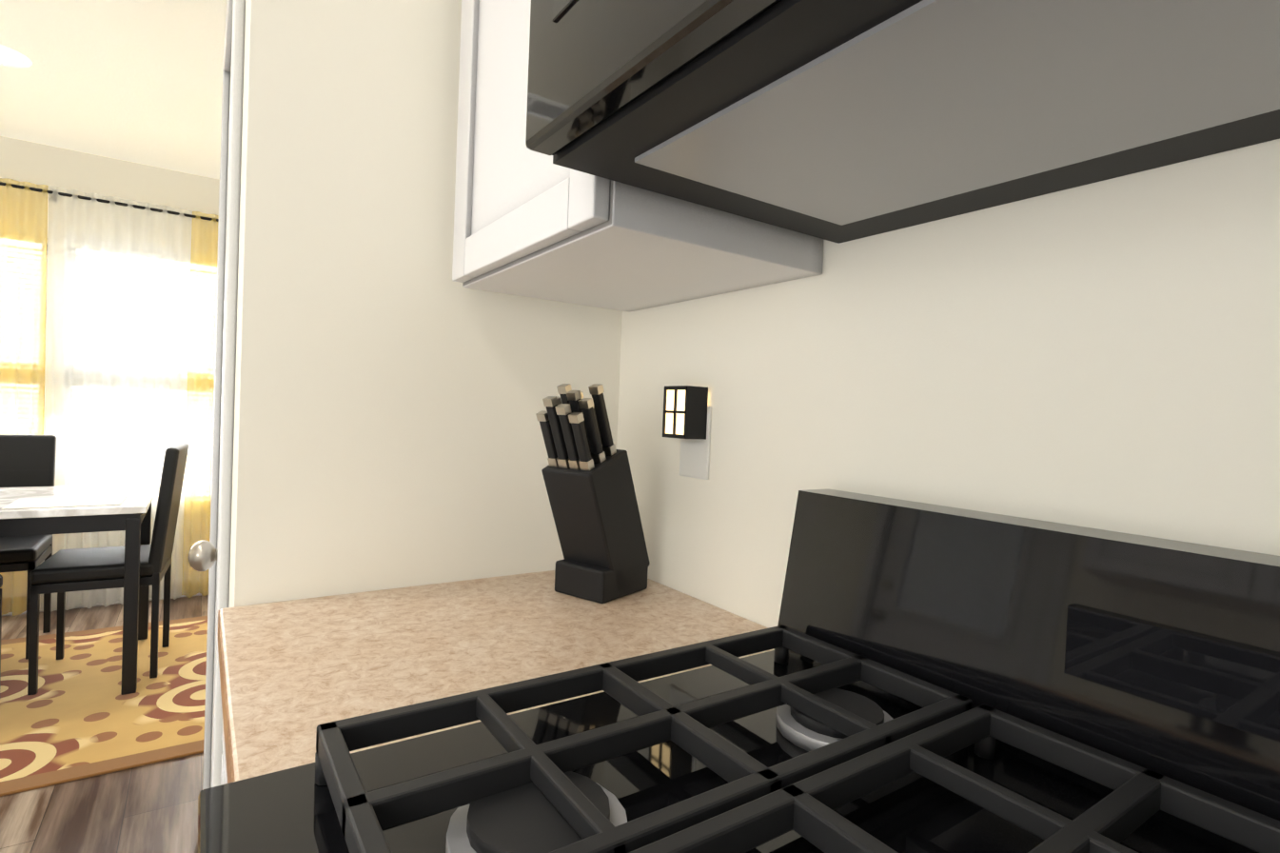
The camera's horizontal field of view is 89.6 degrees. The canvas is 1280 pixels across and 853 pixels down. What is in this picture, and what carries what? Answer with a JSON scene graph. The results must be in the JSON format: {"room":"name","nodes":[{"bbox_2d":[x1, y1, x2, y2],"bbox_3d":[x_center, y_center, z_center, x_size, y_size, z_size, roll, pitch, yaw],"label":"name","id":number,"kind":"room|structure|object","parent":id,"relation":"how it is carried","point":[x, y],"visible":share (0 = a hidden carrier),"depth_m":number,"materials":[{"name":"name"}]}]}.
{"room":"kitchen","nodes":[
{"label":"kitchen","id":0,"kind":"room"},
{"bbox_2d":[0,594,208,852],"bbox_3d":[-0.686,1.220,-0.312,2.960,0.100,9.260,2,1,-34],"label":"floor","id":1,"kind":"structure","parent":0,"point":[150,808],"depth_m":1.85,"materials":[{"name":"brown wood"}]},
{"bbox_2d":[0,615,207,796],"bbox_3d":[-2.361,1.039,2.486,2.160,0.009,1.580,2,1,-34],"label":"rug","id":2,"kind":"object","parent":1,"relation":"on","point":[78,715],"visible":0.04,"depth_m":2.41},
{"bbox_2d":[0,573,2,678],"bbox_3d":[-2.440,0.558,2.124,0.416,0.957,0.461,2,1,-34],"label":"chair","id":3,"kind":"object","parent":2,"relation":"on","point":[1,580],"visible":1,"depth_m":2.42,"materials":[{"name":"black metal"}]},
{"bbox_2d":[0,433,56,659],"bbox_3d":[-2.930,0.523,2.879,0.416,0.957,0.461,2,1,-34],"label":"chair","id":4,"kind":"object","parent":2,"relation":"on","point":[27,461],"visible":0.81,"depth_m":3.05,"materials":[{"name":"black metal"}]},
{"bbox_2d":[0,483,157,694],"bbox_3d":[-2.671,0.650,2.486,1.250,0.740,0.760,2,1,-34],"label":"dining table","id":5,"kind":"object","parent":2,"relation":"on","point":[130,515],"visible":0.96,"depth_m":2.52,"materials":[{"name":"black wood"}]},
{"bbox_2d":[0,494,128,509],"bbox_3d":[-2.239,0.295,2.533,0.340,0.002,0.280,2,1,-34],"label":"placemat","id":6,"kind":"object","parent":5,"relation":"on","point":[56,502],"visible":1,"depth_m":2.47,"materials":[{"name":"beige"}]},
{"bbox_2d":[27,442,188,694],"bbox_3d":[-2.243,0.554,2.759,0.461,0.957,0.416,2,1,-30],"label":"chair","id":7,"kind":"object","parent":2,"relation":"on","point":[61,572],"visible":1,"depth_m":2.67,"materials":[{"name":"black metal"}]},
{"bbox_2d":[219,673,225,784],"bbox_3d":[-0.193,0.736,0.872,0.627,0.860,0.495,2,1,-34],"label":"base cabinet","id":8,"kind":"object","parent":1,"relation":"on","point":[223,773],"depth_m":0.83,"materials":[{"name":"grey wood"}]},
{"bbox_2d":[217,570,774,783],"bbox_3d":[-0.177,0.286,0.861,0.634,0.040,0.495,2,1,-34],"label":"countertop","id":9,"kind":"structure","parent":8,"relation":"on","point":[288,668],"depth_m":0.78,"materials":[{"name":"beige stone"}]},
{"bbox_2d":[535,383,649,603],"bbox_3d":[-0.075,0.101,1.017,0.100,0.331,0.197,3,1,36],"label":"knife block","id":10,"kind":"object","parent":9,"relation":"on","point":[588,481],"visible":1,"depth_m":0.98,"materials":[{"name":"black wood"}]},
{"bbox_2d":[194,488,1279,852],"bbox_3d":[0.125,0.638,0.309,0.735,1.105,0.758,2,1,-34],"label":"range","id":11,"kind":"object","parent":1,"relation":"on","point":[929,679],"visible":1,"depth_m":0.48,"materials":[{"name":"black metal"}]},
{"bbox_2d":[0,136,219,563],"bbox_3d":[-3.210,-0.246,3.444,2.760,2.470,0.100,2,1,-34],"label":"wall","id":12,"kind":"structure","parent":0,"point":[34,163],"depth_m":3.52,"materials":[{"name":"paint"}]},
{"bbox_2d":[43,244,47,434],"bbox_3d":[-3.145,-0.269,3.474,1.860,1.540,0.102,2,1,-34],"label":"window","id":13,"kind":"structure","parent":12,"relation":"in","point":[46,340],"depth_m":3.42,"materials":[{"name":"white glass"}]},
{"bbox_2d":[1,592,201,615],"bbox_3d":[-3.226,0.942,3.420,2.760,0.095,0.015,2,1,-34],"label":"baseboard","id":14,"kind":"structure","parent":12,"relation":"attached to","point":[96,604],"depth_m":3.55,"materials":[{"name":"wood"}]},
{"bbox_2d":[0,177,218,615],"bbox_3d":[-3.100,-0.138,3.377,2.554,2.215,0.140,2,1,-34],"label":"curtains","id":15,"kind":"object","parent":12,"relation":"hanging from","point":[130,329],"visible":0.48,"depth_m":3.50,"materials":[{"name":"white fabric"}]},
{"bbox_2d":[0,0,226,179],"bbox_3d":[-0.581,-1.347,-0.364,2.960,0.100,9.260,2,1,-34],"label":"ceiling","id":16,"kind":"structure","parent":0,"point":[137,81],"depth_m":2.65,"materials":[{"name":"white paint"}]},
{"bbox_2d":[0,44,32,67],"bbox_3d":[-2.468,-1.427,2.475,0.195,0.010,0.195,1,2,-40],"label":"recessed light","id":17,"kind":"object","parent":16,"relation":"in","point":[9,57],"visible":1,"depth_m":2.47,"materials":[{"name":"white"}]},
{"bbox_2d":[210,0,247,772],"bbox_3d":[-0.854,-0.108,1.423,0.100,2.470,1.020,2,1,-34],"label":"wall","id":18,"kind":"structure","parent":0,"point":[238,301],"depth_m":1.00,"materials":[{"name":"paint"}]},
{"bbox_2d":[188,540,217,571],"bbox_3d":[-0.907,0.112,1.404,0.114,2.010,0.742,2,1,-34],"label":"door knob","id":19,"kind":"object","parent":18,"relation":"in","point":[202,555],"depth_m":1.12,"materials":[{"name":"metal"}]},
{"bbox_2d":[202,0,245,789],"bbox_3d":[-0.868,0.075,1.422,0.116,2.102,0.884,2,1,-34],"label":"door frame","id":20,"kind":"structure","parent":18,"relation":"attached to","point":[233,55],"depth_m":1.00,"materials":[{"name":"white wood"}]},
{"bbox_2d":[230,0,622,607],"bbox_3d":[-0.324,-0.080,1.107,0.619,2.470,0.100,2,1,-34],"label":"wall","id":21,"kind":"structure","parent":0,"point":[396,384],"depth_m":0.98,"materials":[{"name":"beige paint"}]},
{"bbox_2d":[616,138,1279,628],"bbox_3d":[0.547,-0.032,0.468,0.100,2.470,9.260,2,1,-34],"label":"wall","id":22,"kind":"structure","parent":0,"point":[1104,354],"depth_m":0.65,"materials":[{"name":"paint"}]},
{"bbox_2d":[452,0,824,311],"bbox_3d":[-0.017,-0.569,0.920,0.340,0.720,0.455,2,1,-34],"label":"upper cabinet","id":23,"kind":"object","parent":22,"relation":"attached to","point":[526,224],"depth_m":0.84,"materials":[{"name":"grey wood"}]},
{"bbox_2d":[525,0,1279,243],"bbox_3d":[0.268,-0.419,0.362,0.489,0.404,0.752,2,1,-34],"label":"microwave","id":24,"kind":"object","parent":23,"relation":"attached to","point":[838,121],"visible":1,"depth_m":0.45,"materials":[{"name":"black metal"}]},
{"bbox_2d":[662,385,711,479],"bbox_3d":[0.072,0.010,1.030,0.048,0.146,0.072,2,1,-34],"label":"night light","id":25,"kind":"object","parent":22,"relation":"attached to","point":[687,416],"visible":1,"depth_m":1.01,"materials":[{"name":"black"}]}
]}

